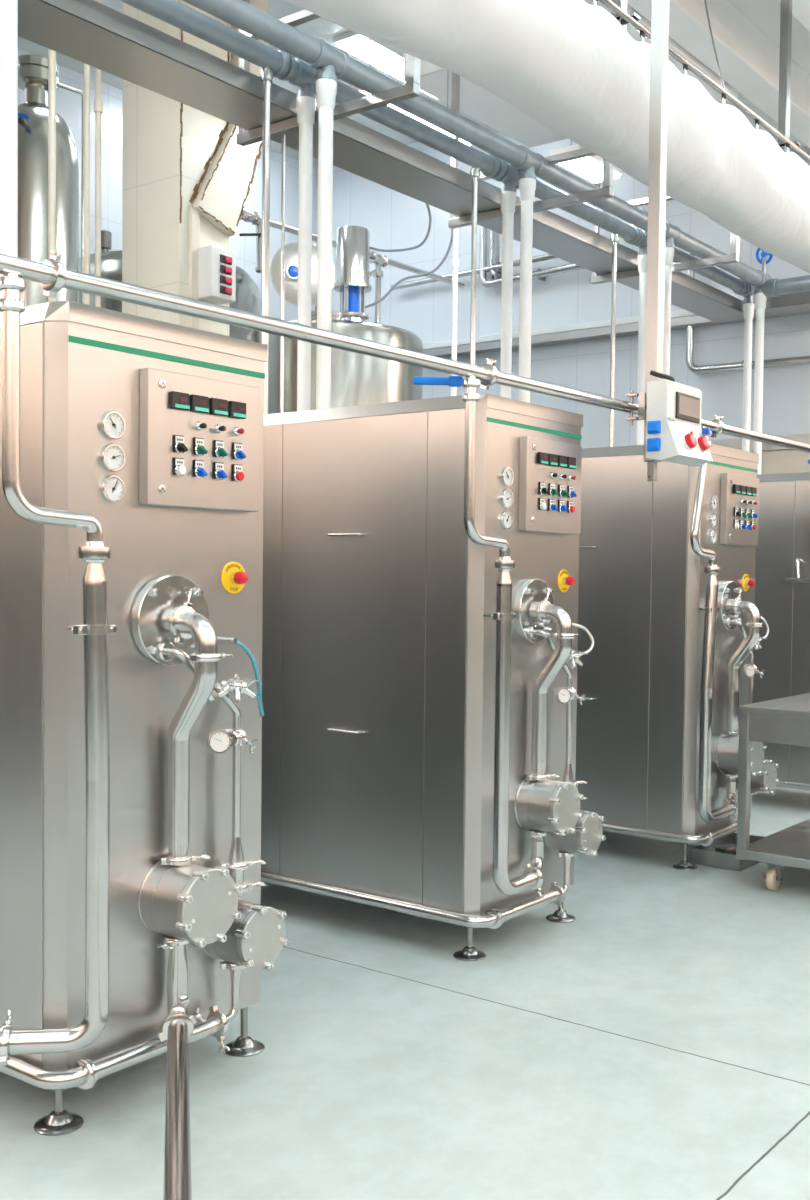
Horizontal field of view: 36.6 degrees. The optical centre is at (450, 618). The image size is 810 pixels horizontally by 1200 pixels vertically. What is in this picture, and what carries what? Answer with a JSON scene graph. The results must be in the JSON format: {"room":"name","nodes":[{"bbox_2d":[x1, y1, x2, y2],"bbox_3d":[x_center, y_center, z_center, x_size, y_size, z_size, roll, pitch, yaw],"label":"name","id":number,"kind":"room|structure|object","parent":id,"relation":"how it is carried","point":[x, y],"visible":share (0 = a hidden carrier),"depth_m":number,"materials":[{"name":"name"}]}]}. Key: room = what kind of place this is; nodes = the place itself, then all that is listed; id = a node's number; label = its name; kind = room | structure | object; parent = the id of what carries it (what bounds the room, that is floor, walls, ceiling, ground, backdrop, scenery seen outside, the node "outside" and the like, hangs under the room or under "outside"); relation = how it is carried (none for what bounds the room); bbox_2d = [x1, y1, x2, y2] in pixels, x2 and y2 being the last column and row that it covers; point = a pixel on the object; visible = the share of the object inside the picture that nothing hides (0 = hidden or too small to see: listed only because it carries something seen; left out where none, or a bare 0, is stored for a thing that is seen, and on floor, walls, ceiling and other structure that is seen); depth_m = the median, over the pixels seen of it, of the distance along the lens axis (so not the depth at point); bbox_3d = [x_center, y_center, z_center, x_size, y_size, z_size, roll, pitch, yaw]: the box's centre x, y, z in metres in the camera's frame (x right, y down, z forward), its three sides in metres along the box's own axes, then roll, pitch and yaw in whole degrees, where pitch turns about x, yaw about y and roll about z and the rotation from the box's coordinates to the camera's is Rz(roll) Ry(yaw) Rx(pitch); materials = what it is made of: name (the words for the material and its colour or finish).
{"room":"processing plant","nodes":[
{"label":"processing plant","id":0,"kind":"room"},
{"bbox_2d":[18,49,316,320],"bbox_3d":[-6.147,-2.006,8.277,0.200,6.100,15.000,2,2,37],"label":"wall","id":1,"kind":"structure","parent":0,"point":[68,103],"depth_m":11.90,"materials":[{"name":"paint"}]},
{"bbox_2d":[0,787,809,1199],"bbox_3d":[-0.161,1.367,3.897,14.830,0.200,15.000,2,2,37],"label":"floor","id":2,"kind":"structure","parent":0,"point":[653,1043],"depth_m":3.51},
{"bbox_2d":[0,0,17,298],"bbox_3d":[-1.657,-0.669,4.575,0.101,3.787,0.101,2,2,37],"label":"pipe","id":3,"kind":"object","parent":2,"relation":"on","point":[8,8],"visible":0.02,"depth_m":4.51,"materials":[{"name":"plastic"}]},
{"bbox_2d":[18,54,83,306],"bbox_3d":[-2.787,-1.315,8.251,0.550,4.800,0.579,2,2,37],"label":"storage tank","id":4,"kind":"object","parent":2,"relation":"on","point":[32,69],"visible":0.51,"depth_m":8.01,"materials":[{"name":"metal"}]},
{"bbox_2d":[48,48,55,301],"bbox_3d":[-2.256,-1.914,6.925,0.041,6.100,0.041,2,2,37],"label":"pipe","id":5,"kind":"object","parent":2,"relation":"on","point":[51,53],"visible":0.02,"depth_m":6.88,"materials":[{"name":"metal"}]},
{"bbox_2d":[84,63,89,304],"bbox_3d":[-2.115,-1.918,7.113,0.033,6.100,0.033,2,2,37],"label":"pipe","id":6,"kind":"object","parent":2,"relation":"on","point":[86,66],"visible":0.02,"depth_m":7.08,"materials":[{"name":"metal"}]},
{"bbox_2d":[94,0,102,307],"bbox_3d":[-2.069,-1.920,7.175,0.050,6.100,0.050,2,2,37],"label":"pipe","id":7,"kind":"object","parent":2,"relation":"on","point":[98,103],"visible":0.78,"depth_m":7.14,"materials":[{"name":"paint"}]},
{"bbox_2d":[0,301,289,1199],"bbox_3d":[-0.682,0.270,2.651,1.239,2.063,4.021,-1,2,-32],"label":"machine","id":8,"kind":"object","parent":2,"relation":"on","point":[151,429],"visible":0.99,"depth_m":3.16,"materials":[{"name":"metal"}]},
{"bbox_2d":[0,272,116,1065],"bbox_3d":[-1.143,0.146,2.851,0.700,1.850,0.266,0,2,-13],"label":"supply pipe","id":9,"kind":"object","parent":8,"relation":"attached to","point":[95,628],"visible":1,"depth_m":2.95,"materials":[{"name":"metal"}]},
{"bbox_2d":[167,944,187,1015],"bbox_3d":[-0.725,0.969,3.248,0.055,0.254,0.105,0,2,-14],"label":"outlet","id":10,"kind":"object","parent":8,"relation":"attached to","point":[177,965],"depth_m":3.25,"materials":[{"name":"metal"}]},
{"bbox_2d":[173,435,187,453],"bbox_3d":[-0.709,-0.460,3.222,0.028,0.048,0.034,2,2,37],"label":"switch","id":11,"kind":"object","parent":8,"relation":"attached to","point":[180,442],"depth_m":3.22,"materials":[{"name":"black plastic"}]},
{"bbox_2d":[194,421,206,430],"bbox_3d":[-0.667,-0.517,3.275,0.028,0.025,0.025,2,2,37],"label":"toggle switch","id":12,"kind":"object","parent":8,"relation":"attached to","point":[198,425],"depth_m":3.27,"materials":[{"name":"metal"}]},
{"bbox_2d":[193,460,207,477],"bbox_3d":[-0.668,-0.402,3.279,0.028,0.048,0.034,2,2,37],"label":"switch","id":13,"kind":"object","parent":8,"relation":"attached to","point":[200,467],"depth_m":3.28,"materials":[{"name":"blue plastic"}]},
{"bbox_2d":[193,437,207,455],"bbox_3d":[-0.668,-0.462,3.277,0.028,0.048,0.034,2,2,37],"label":"switch","id":14,"kind":"object","parent":8,"relation":"attached to","point":[200,444],"depth_m":3.27,"materials":[{"name":"green plastic"}]},
{"bbox_2d":[214,424,225,432],"bbox_3d":[-0.626,-0.518,3.330,0.028,0.025,0.025,2,2,37],"label":"toggle switch","id":15,"kind":"object","parent":8,"relation":"attached to","point":[218,428],"depth_m":3.33,"materials":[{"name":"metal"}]},
{"bbox_2d":[213,462,227,479],"bbox_3d":[-0.625,-0.404,3.337,0.028,0.048,0.034,2,2,37],"label":"switch","id":16,"kind":"object","parent":8,"relation":"attached to","point":[220,469],"depth_m":3.33,"materials":[{"name":"blue plastic"}]},
{"bbox_2d":[214,440,227,457],"bbox_3d":[-0.625,-0.463,3.335,0.028,0.048,0.034,2,2,37],"label":"switch","id":17,"kind":"object","parent":8,"relation":"attached to","point":[220,446],"depth_m":3.33,"materials":[{"name":"green plastic"}]},
{"bbox_2d":[232,427,243,435],"bbox_3d":[-0.586,-0.519,3.385,0.028,0.025,0.025,2,2,37],"label":"toggle switch","id":18,"kind":"object","parent":8,"relation":"attached to","point":[236,431],"depth_m":3.38,"materials":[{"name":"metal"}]},
{"bbox_2d":[232,442,245,459],"bbox_3d":[-0.584,-0.464,3.390,0.028,0.048,0.034,2,2,37],"label":"switch","id":19,"kind":"object","parent":8,"relation":"attached to","point":[238,448],"depth_m":3.39,"materials":[{"name":"blue plastic"}]},
{"bbox_2d":[78,230,260,339],"bbox_3d":[-2.501,-1.105,10.572,1.680,4.230,1.680,2,2,37],"label":"tank","id":20,"kind":"object","parent":2,"relation":"on","point":[247,291],"visible":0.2,"depth_m":10.09,"materials":[{"name":"metal"}]},
{"bbox_2d":[239,209,464,323],"bbox_3d":[-0.859,-3.080,11.200,0.174,0.675,3.350,2,2,37],"label":"pipe","id":21,"kind":"object","parent":20,"relation":"attached to","point":[254,218],"visible":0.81,"depth_m":11.39,"materials":[{"name":"metal"}]},
{"bbox_2d":[122,0,268,335],"bbox_3d":[-1.577,-1.927,7.560,0.569,6.100,0.670,2,2,37],"label":"column","id":22,"kind":"structure","parent":2,"relation":"on","point":[187,178],"depth_m":7.29,"materials":[{"name":"paint"}]},
{"bbox_2d":[198,245,235,304],"bbox_3d":[-1.392,-2.045,7.281,0.151,0.300,0.200,2,2,37],"label":"switch box","id":23,"kind":"object","parent":22,"relation":"attached to","point":[216,265],"visible":1,"depth_m":7.22,"materials":[{"name":"white plastic"}]},
{"bbox_2d":[220,285,231,295],"bbox_3d":[-1.330,-1.949,7.256,0.016,0.046,0.090,2,2,37],"label":"rocker switch","id":24,"kind":"object","parent":23,"relation":"attached to","point":[225,290],"depth_m":7.25,"materials":[{"name":"red plastic"}]},
{"bbox_2d":[220,275,231,284],"bbox_3d":[-1.329,-2.009,7.254,0.016,0.046,0.090,2,2,37],"label":"rocker switch","id":25,"kind":"object","parent":23,"relation":"attached to","point":[224,279],"depth_m":7.25,"materials":[{"name":"red plastic"}]},
{"bbox_2d":[220,265,231,274],"bbox_3d":[-1.329,-2.069,7.252,0.016,0.046,0.090,2,2,37],"label":"rocker switch","id":26,"kind":"object","parent":23,"relation":"attached to","point":[224,269],"depth_m":7.25,"materials":[{"name":"red plastic"}]},
{"bbox_2d":[220,254,231,264],"bbox_3d":[-1.328,-2.129,7.250,0.016,0.046,0.090,2,2,37],"label":"rocker switch","id":27,"kind":"object","parent":23,"relation":"attached to","point":[225,259],"depth_m":7.24,"materials":[{"name":"red plastic"}]},
{"bbox_2d":[260,66,272,414],"bbox_3d":[-0.897,-0.723,5.878,0.062,3.825,0.062,2,2,37],"label":"steel riser","id":28,"kind":"object","parent":2,"relation":"on","point":[266,73],"visible":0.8,"depth_m":5.82,"materials":[{"name":"metal"}]},
{"bbox_2d":[280,134,285,412],"bbox_3d":[-0.877,-0.676,6.326,0.019,3.700,0.019,2,2,37],"label":"thin riser","id":29,"kind":"object","parent":2,"relation":"on","point":[283,136],"visible":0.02,"depth_m":6.28,"materials":[{"name":"metal"}]},
{"bbox_2d":[296,96,315,410],"bbox_3d":[-0.736,-0.695,6.096,0.097,3.757,0.097,2,2,37],"label":"pipe","id":30,"kind":"object","parent":2,"relation":"on","point":[305,105],"visible":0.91,"depth_m":6.03,"materials":[{"name":"plastic"}]},
{"bbox_2d":[296,96,315,124],"bbox_3d":[-0.714,-2.504,6.034,0.097,0.137,0.097,2,2,37],"label":"socket","id":31,"kind":"object","parent":30,"relation":"attached to","point":[305,105],"depth_m":6.00,"materials":[{"name":"white plastic"}]},
{"bbox_2d":[316,78,336,408],"bbox_3d":[-0.623,-0.704,5.962,0.101,3.787,0.101,2,2,37],"label":"pipe","id":32,"kind":"object","parent":2,"relation":"on","point":[326,88],"visible":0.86,"depth_m":5.89,"materials":[{"name":"plastic"}]},
{"bbox_2d":[316,78,336,108],"bbox_3d":[-0.601,-2.528,5.900,0.101,0.137,0.101,2,2,37],"label":"socket","id":33,"kind":"object","parent":32,"relation":"attached to","point":[326,88],"depth_m":5.86,"materials":[{"name":"white plastic"}]},
{"bbox_2d":[246,226,422,413],"bbox_3d":[-0.954,-0.973,9.759,1.400,4.058,1.458,2,2,37],"label":"tank","id":34,"kind":"object","parent":2,"relation":"on","point":[356,378],"visible":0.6,"depth_m":9.18,"materials":[{"name":"metal"}]},
{"bbox_2d":[369,204,431,251],"bbox_3d":[-0.400,-3.113,9.573,0.535,0.488,0.084,0,2,-18],"label":"cable","id":35,"kind":"object","parent":34,"relation":"attached to","point":[427,205],"visible":0.83,"depth_m":9.64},
{"bbox_2d":[365,228,452,308],"bbox_3d":[-0.333,-2.844,9.584,0.716,0.883,0.147,1,2,-4],"label":"cable","id":36,"kind":"object","parent":34,"relation":"attached to","point":[451,239],"visible":0.85,"depth_m":9.61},
{"bbox_2d":[261,394,605,960],"bbox_3d":[-0.181,0.195,5.062,1.597,2.063,0.805,2,2,37],"label":"machine","id":37,"kind":"object","parent":2,"relation":"on","point":[379,645],"visible":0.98,"depth_m":4.68,"materials":[{"name":"metal"}]},
{"bbox_2d":[413,376,537,895],"bbox_3d":[0.122,0.090,4.337,0.593,1.837,0.174,-1,3,-45],"label":"supply pipe","id":38,"kind":"object","parent":37,"relation":"attached to","point":[503,616],"visible":1,"depth_m":4.35,"materials":[{"name":"metal"}]},
{"bbox_2d":[530,829,543,872],"bbox_3d":[0.321,0.900,4.645,0.049,0.186,0.157,1,2,13],"label":"outlet","id":39,"kind":"object","parent":37,"relation":"attached to","point":[536,835],"depth_m":4.67,"materials":[{"name":"metal"}]},
{"bbox_2d":[539,482,548,494],"bbox_3d":[0.354,-0.496,4.648,0.028,0.048,0.034,2,2,37],"label":"switch","id":40,"kind":"object","parent":37,"relation":"attached to","point":[543,490],"depth_m":4.64,"materials":[{"name":"black plastic"}]},
{"bbox_2d":[548,499,557,511],"bbox_3d":[0.395,-0.438,4.705,0.028,0.048,0.034,2,2,37],"label":"switch","id":41,"kind":"object","parent":37,"relation":"attached to","point":[552,507],"depth_m":4.70,"materials":[{"name":"blue plastic"}]},
{"bbox_2d":[548,483,557,495],"bbox_3d":[0.395,-0.497,4.703,0.028,0.048,0.034,2,2,37],"label":"switch","id":42,"kind":"object","parent":37,"relation":"attached to","point":[552,490],"depth_m":4.70,"materials":[{"name":"green plastic"}]},
{"bbox_2d":[558,500,567,511],"bbox_3d":[0.438,-0.439,4.762,0.028,0.048,0.034,2,2,37],"label":"switch","id":43,"kind":"object","parent":37,"relation":"attached to","point":[562,507],"depth_m":4.76,"materials":[{"name":"blue plastic"}]},
{"bbox_2d":[558,484,567,496],"bbox_3d":[0.439,-0.498,4.760,0.028,0.048,0.034,2,2,37],"label":"switch","id":44,"kind":"object","parent":37,"relation":"attached to","point":[562,492],"depth_m":4.76,"materials":[{"name":"green plastic"}]},
{"bbox_2d":[568,486,576,497],"bbox_3d":[0.480,-0.500,4.816,0.028,0.048,0.034,2,2,37],"label":"switch","id":45,"kind":"object","parent":37,"relation":"attached to","point":[571,489],"depth_m":4.81,"materials":[{"name":"blue plastic"}]},
{"bbox_2d":[451,228,458,395],"bbox_3d":[0.025,-1.974,9.514,0.058,6.100,0.058,2,2,37],"label":"conduit","id":46,"kind":"object","parent":2,"relation":"on","point":[455,261],"visible":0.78,"depth_m":9.48,"materials":[{"name":"white plastic"}]},
{"bbox_2d":[470,166,479,364],"bbox_3d":[0.119,-0.757,7.241,0.062,3.825,0.062,2,2,37],"label":"steel riser","id":47,"kind":"object","parent":2,"relation":"on","point":[475,170],"visible":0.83,"depth_m":7.18,"materials":[{"name":"metal"}]},
{"bbox_2d":[500,191,515,398],"bbox_3d":[0.328,-0.731,7.522,0.097,3.757,0.097,2,2,37],"label":"pipe","id":48,"kind":"object","parent":2,"relation":"on","point":[507,198],"visible":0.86,"depth_m":7.45,"materials":[{"name":"plastic"}]},
{"bbox_2d":[500,191,515,213],"bbox_3d":[0.350,-2.539,7.461,0.097,0.137,0.097,2,2,37],"label":"socket","id":49,"kind":"object","parent":48,"relation":"attached to","point":[507,198],"depth_m":7.42,"materials":[{"name":"white plastic"}]},
{"bbox_2d":[518,178,535,402],"bbox_3d":[0.435,-0.739,7.380,0.101,3.787,0.101,2,2,37],"label":"pipe","id":50,"kind":"object","parent":2,"relation":"on","point":[527,186],"visible":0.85,"depth_m":7.31,"materials":[{"name":"plastic"}]},
{"bbox_2d":[519,178,535,200],"bbox_3d":[0.457,-2.563,7.318,0.101,0.137,0.101,2,2,37],"label":"socket","id":51,"kind":"object","parent":50,"relation":"attached to","point":[527,186],"depth_m":7.28,"materials":[{"name":"white plastic"}]},
{"bbox_2d":[609,232,618,446],"bbox_3d":[1.118,-0.791,8.579,0.062,3.825,0.062,2,2,37],"label":"steel riser","id":52,"kind":"object","parent":2,"relation":"on","point":[614,237],"visible":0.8,"depth_m":8.53,"materials":[{"name":"metal"}]},
{"bbox_2d":[636,254,646,444],"bbox_3d":[1.380,-0.766,8.933,0.097,3.757,0.097,2,2,37],"label":"pipe","id":53,"kind":"object","parent":2,"relation":"on","point":[642,259],"visible":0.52,"depth_m":8.86,"materials":[{"name":"plastic"}]},
{"bbox_2d":[638,254,646,272],"bbox_3d":[1.402,-2.575,8.872,0.097,0.137,0.097,2,2,37],"label":"socket","id":54,"kind":"object","parent":53,"relation":"attached to","point":[642,259],"depth_m":8.83,"materials":[{"name":"white plastic"}]},
{"bbox_2d":[663,247,673,375],"bbox_3d":[1.529,-0.776,8.847,0.101,3.787,0.101,2,2,37],"label":"pipe","id":55,"kind":"object","parent":2,"relation":"on","point":[669,251],"visible":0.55,"depth_m":8.77,"materials":[{"name":"plastic"}]},
{"bbox_2d":[665,247,673,265],"bbox_3d":[1.551,-2.600,8.785,0.101,0.137,0.101,2,2,37],"label":"socket","id":56,"kind":"object","parent":55,"relation":"attached to","point":[669,251],"depth_m":8.74,"materials":[{"name":"white plastic"}]},
{"bbox_2d":[575,444,779,870],"bbox_3d":[0.891,0.159,6.500,1.597,2.063,0.805,2,2,37],"label":"machine","id":57,"kind":"object","parent":2,"relation":"on","point":[642,588],"visible":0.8,"depth_m":6.06,"materials":[{"name":"metal"}]},
{"bbox_2d":[690,431,735,823],"bbox_3d":[1.181,0.044,5.833,0.236,1.854,0.505,2,2,37],"label":"supply pipe","id":58,"kind":"object","parent":57,"relation":"attached to","point":[712,570],"visible":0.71,"depth_m":5.72,"materials":[{"name":"metal"}]},
{"bbox_2d":[726,773,735,801],"bbox_3d":[1.393,0.864,6.083,0.049,0.186,0.157,1,2,13],"label":"outlet","id":59,"kind":"object","parent":57,"relation":"attached to","point":[730,777],"depth_m":6.11,"materials":[{"name":"metal"}]},
{"bbox_2d":[739,508,746,517],"bbox_3d":[1.468,-0.533,6.141,0.028,0.048,0.034,2,2,37],"label":"switch","id":60,"kind":"object","parent":57,"relation":"attached to","point":[741,510],"depth_m":6.14,"materials":[{"name":"green plastic"}]},
{"bbox_2d":[690,832,763,870],"bbox_3d":[1.440,1.171,6.179,0.260,0.075,0.500,2,2,37],"label":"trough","id":61,"kind":"object","parent":2,"relation":"on","point":[721,853],"visible":0.63,"depth_m":6.03,"materials":[{"name":"metal"}]},
{"bbox_2d":[713,843,736,854],"bbox_3d":[1.406,1.172,6.167,0.170,0.060,0.170,2,2,37],"label":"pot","id":62,"kind":"object","parent":61,"relation":"on","point":[728,848],"depth_m":6.13,"materials":[{"name":"metal"}]},
{"bbox_2d":[742,303,754,451],"bbox_3d":[2.504,-0.803,10.440,0.097,3.757,0.097,2,2,37],"label":"pipe","id":63,"kind":"object","parent":2,"relation":"on","point":[748,308],"visible":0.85,"depth_m":10.37,"materials":[{"name":"plastic"}]},
{"bbox_2d":[743,303,754,318],"bbox_3d":[2.526,-2.612,10.378,0.097,0.137,0.097,2,2,37],"label":"socket","id":64,"kind":"object","parent":63,"relation":"attached to","point":[748,308],"depth_m":10.34,"materials":[{"name":"white plastic"}]},
{"bbox_2d":[709,434,809,473],"bbox_3d":[2.779,-0.238,10.629,1.890,2.620,0.610,2,2,37],"label":"machine","id":65,"kind":"object","parent":2,"relation":"on","point":[775,459],"visible":0.06,"depth_m":10.25,"materials":[{"name":"paint"}]},
{"bbox_2d":[753,293,766,473],"bbox_3d":[2.545,-0.810,10.210,0.101,3.787,0.101,2,2,37],"label":"pipe","id":66,"kind":"object","parent":2,"relation":"on","point":[760,299],"visible":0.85,"depth_m":10.14,"materials":[{"name":"plastic"}]},
{"bbox_2d":[754,293,766,308],"bbox_3d":[2.567,-2.634,10.148,0.101,0.137,0.101,2,2,37],"label":"socket","id":67,"kind":"object","parent":66,"relation":"attached to","point":[760,299],"depth_m":10.11,"materials":[{"name":"white plastic"}]},
{"bbox_2d":[736,693,809,890],"bbox_3d":[1.907,0.811,5.741,0.750,0.835,1.050,2,2,37],"label":"trolley","id":68,"kind":"object","parent":2,"relation":"on","point":[786,720],"visible":1,"depth_m":5.52,"materials":[{"name":"metal"}]},
{"bbox_2d":[736,819,809,869],"bbox_3d":[1.904,1.065,5.750,0.746,0.043,1.046,2,2,37],"label":"shelf","id":69,"kind":"object","parent":68,"relation":"attached to","point":[790,846],"depth_m":5.55,"materials":[{"name":"metal"}]},
{"bbox_2d":[753,472,809,790],"bbox_3d":[1.998,0.121,7.984,1.597,2.063,0.822,2,2,37],"label":"machine","id":70,"kind":"object","parent":2,"relation":"on","point":[782,552],"visible":0.17,"depth_m":7.51,"materials":[{"name":"metal"}]},
{"bbox_2d":[18,0,809,167],"bbox_3d":[-0.090,-4.480,3.699,14.830,1.100,15.000,2,2,37],"label":"ceiling","id":71,"kind":"structure","parent":0,"point":[764,14],"depth_m":10.44,"materials":[{"name":"paint"}]},
{"bbox_2d":[237,0,419,145],"bbox_3d":[-0.621,-3.237,6.022,1.180,1.555,0.050,2,2,37],"label":"hanger","id":72,"kind":"object","parent":71,"relation":"hanging from","point":[411,89],"visible":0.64,"depth_m":5.95,"materials":[{"name":"metal"}]},
{"bbox_2d":[333,31,436,98],"bbox_3d":[-0.456,-5.053,11.193,0.320,0.072,1.500,2,2,37],"label":"ceiling light","id":73,"kind":"object","parent":71,"relation":"attached to","point":[390,60],"visible":0.44,"depth_m":10.84,"materials":[{"name":"white plastic"}]},
{"bbox_2d":[388,104,450,135],"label":"ceiling light","id":74,"kind":"object","parent":71,"relation":"hanging from","point":[417,118],"depth_m":7.80,"materials":[{"name":"white plastic"}]},
{"bbox_2d":[362,92,469,145],"bbox_3d":[-0.261,-3.170,7.832,0.160,0.021,1.090,2,2,37],"label":"diffuser","id":75,"kind":"object","parent":74,"relation":"attached to","point":[366,93],"depth_m":7.82,"materials":[{"name":"white"}]},
{"bbox_2d":[448,72,613,228],"bbox_3d":[0.479,-3.273,7.496,1.180,1.555,0.050,2,2,37],"label":"hanger","id":76,"kind":"object","parent":71,"relation":"hanging from","point":[607,191],"visible":0.56,"depth_m":7.39,"materials":[{"name":"metal"}]},
{"bbox_2d":[18,0,809,322],"bbox_3d":[0.202,-2.537,5.537,2.960,0.100,11.220,2,2,37],"label":"cable tray","id":77,"kind":"object","parent":76,"relation":"on","point":[93,33],"visible":0.74,"depth_m":6.33,"materials":[{"name":"metal"}]},
{"bbox_2d":[120,0,754,303],"bbox_3d":[-0.694,-2.646,6.054,0.130,0.180,10.980,2,2,37],"label":"pipe","id":78,"kind":"object","parent":76,"relation":"hanging from","point":[291,69],"visible":0.84,"depth_m":6.55,"materials":[{"name":"metal"}]},
{"bbox_2d":[182,0,771,293],"bbox_3d":[-0.605,-2.675,5.887,0.134,0.182,10.820,2,2,37],"label":"pipe","id":79,"kind":"object","parent":76,"relation":"hanging from","point":[331,62],"visible":0.88,"depth_m":6.55,"materials":[{"name":"metal"}]},
{"bbox_2d":[756,248,772,273],"bbox_3d":[2.607,-2.978,10.184,0.060,0.263,0.162,-1,3,-41],"label":"wheel","id":80,"kind":"object","parent":79,"relation":"attached to","point":[762,261],"visible":0.74,"depth_m":10.17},
{"bbox_2d":[760,275,809,297],"bbox_3d":[3.610,-2.697,9.393,2.590,0.146,0.146,2,2,37],"label":"pipe","id":81,"kind":"object","parent":79,"relation":"attached to","point":[774,287],"visible":0.94,"depth_m":9.99,"materials":[{"name":"metal"}]},
{"bbox_2d":[283,0,809,272],"bbox_3d":[1.102,-2.359,5.981,0.500,0.793,6.601,2,2,37],"label":"duct","id":82,"kind":"object","parent":71,"relation":"hanging from","point":[570,66],"visible":0.94,"depth_m":5.12,"materials":[{"name":"white fabric"}]},
{"bbox_2d":[599,0,809,161],"bbox_3d":[0.887,-3.191,5.809,0.225,1.001,7.500,2,2,37],"label":"rail","id":83,"kind":"object","parent":82,"relation":"on","point":[618,8],"visible":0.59,"depth_m":7.08,"materials":[{"name":"metal"}]},
{"bbox_2d":[550,140,583,155],"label":"ceiling light","id":84,"kind":"object","parent":71,"relation":"hanging from","point":[573,147],"depth_m":8.42,"materials":[{"name":"white plastic"}]},
{"bbox_2d":[404,0,738,146],"bbox_3d":[0.874,-3.928,8.714,1.800,0.320,1.630,2,2,37],"label":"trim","id":85,"kind":"structure","parent":71,"relation":"attached to","point":[476,102],"depth_m":8.86,"materials":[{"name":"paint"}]},
{"bbox_2d":[559,155,602,182],"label":"ceiling light","id":86,"kind":"object","parent":71,"relation":"hanging from","point":[590,168],"depth_m":8.63,"materials":[{"name":"white plastic"}]},
{"bbox_2d":[559,157,618,182],"bbox_3d":[0.964,-3.193,8.671,0.200,0.021,0.580,2,2,37],"label":"diffuser","id":87,"kind":"object","parent":86,"relation":"attached to","point":[591,168],"depth_m":8.64,"materials":[{"name":"white"}]},
{"bbox_2d":[614,166,622,178],"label":"ceiling light","id":88,"kind":"object","parent":71,"relation":"hanging from","point":[617,172],"depth_m":8.80,"materials":[{"name":"white plastic"}]},
{"bbox_2d":[626,0,669,480],"bbox_3d":[0.853,-2.267,5.021,0.160,3.390,0.170,2,2,37],"label":"post","id":89,"kind":"object","parent":71,"relation":"hanging from","point":[659,58],"visible":0.98,"depth_m":5.02,"materials":[{"name":"metal"}]},
{"bbox_2d":[0,250,809,452],"bbox_3d":[1.028,-0.888,5.449,0.077,0.156,9.200,2,2,37],"label":"pipe","id":90,"kind":"object","parent":89,"relation":"attached to","point":[52,275],"visible":0.95,"depth_m":3.46,"materials":[{"name":"metal"}]},
{"bbox_2d":[646,370,712,466],"bbox_3d":[0.940,-0.831,5.045,0.180,0.377,0.348,2,2,37],"label":"box","id":91,"kind":"object","parent":89,"relation":"attached to","point":[674,432],"visible":1,"depth_m":4.96,"materials":[{"name":"white plastic"}]},
{"bbox_2d":[647,438,660,450],"bbox_3d":[0.817,-0.703,4.937,0.058,0.052,0.022,2,2,37],"label":"socket","id":92,"kind":"object","parent":91,"relation":"attached to","point":[653,444],"depth_m":4.93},
{"bbox_2d":[647,420,660,433],"bbox_3d":[0.817,-0.773,4.934,0.058,0.052,0.022,2,2,37],"label":"socket","id":93,"kind":"object","parent":91,"relation":"attached to","point":[653,426],"depth_m":4.93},
{"bbox_2d":[683,431,696,449],"bbox_3d":[0.970,-0.724,4.992,0.061,0.081,0.072,2,2,37],"label":"socket","id":94,"kind":"object","parent":91,"relation":"attached to","point":[689,440],"depth_m":4.97,"materials":[{"name":"red plastic"}]},
{"bbox_2d":[696,434,709,451],"bbox_3d":[1.042,-0.726,5.088,0.061,0.081,0.072,2,2,37],"label":"socket","id":95,"kind":"object","parent":91,"relation":"attached to","point":[702,445],"depth_m":5.07,"materials":[{"name":"red plastic"}]},
{"bbox_2d":[590,182,738,283],"bbox_3d":[1.555,-3.309,8.939,1.180,1.555,0.050,2,2,37],"label":"hanger","id":96,"kind":"object","parent":71,"relation":"hanging from","point":[733,257],"visible":0.34,"depth_m":8.86,"materials":[{"name":"metal"}]},
{"bbox_2d":[316,125,809,447],"bbox_3d":[1.213,-2.053,12.270,6.830,6.100,0.200,2,2,37],"label":"wall","id":97,"kind":"structure","parent":0,"point":[393,219],"depth_m":12.11,"materials":[{"name":"paint"}]},
{"bbox_2d":[390,254,557,289],"bbox_3d":[0.429,-3.618,12.609,2.616,0.135,0.130,2,2,37],"label":"pipe","id":98,"kind":"object","parent":97,"relation":"attached to","point":[498,266],"visible":0.51,"depth_m":12.72,"materials":[{"name":"metal"}]},
{"bbox_2d":[489,230,501,278],"bbox_3d":[0.466,-3.849,12.579,0.095,0.750,0.125,2,2,37],"label":"pipe","id":99,"kind":"object","parent":97,"relation":"attached to","point":[493,274],"visible":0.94,"depth_m":12.54,"materials":[{"name":"metal"}]},
{"bbox_2d":[479,226,584,287],"bbox_3d":[0.981,-3.797,12.188,1.638,0.815,0.138,2,2,37],"label":"pipe","id":100,"kind":"object","parent":97,"relation":"attached to","point":[540,274],"visible":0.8,"depth_m":12.49,"materials":[{"name":"metal"}]},
{"bbox_2d":[627,0,809,147],"bbox_3d":[-1.029,-3.815,4.415,0.250,0.300,15.000,2,2,37],"label":"trim","id":101,"kind":"structure","parent":97,"relation":"attached to","point":[748,59],"depth_m":8.29,"materials":[{"name":"paint"}]},
{"bbox_2d":[778,0,809,31],"bbox_3d":[-0.420,-3.792,3.961,0.250,0.300,15.000,2,2,37],"label":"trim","id":102,"kind":"structure","parent":97,"relation":"attached to","point":[800,8],"depth_m":7.52,"materials":[{"name":"paint"}]},
{"bbox_3d":[7.157,-1.831,7.843,8.000,6.100,0.200,2,2,37],"label":"wall","id":103,"kind":"structure","parent":0,"visible":0},
{"bbox_2d":[423,310,809,357],"bbox_3d":[1.521,-2.794,11.784,6.800,0.140,0.160,2,2,37],"label":"duct","id":104,"kind":"object","parent":103,"relation":"attached to","point":[626,326],"visible":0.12,"depth_m":11.97,"materials":[{"name":"metal"}]},
{"bbox_2d":[686,253,809,373],"bbox_3d":[3.192,-2.752,10.567,2.496,1.140,0.136,2,2,37],"label":"pipe","id":105,"kind":"object","parent":103,"relation":"attached to","point":[802,360],"visible":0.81,"depth_m":11.08,"materials":[{"name":"metal"}]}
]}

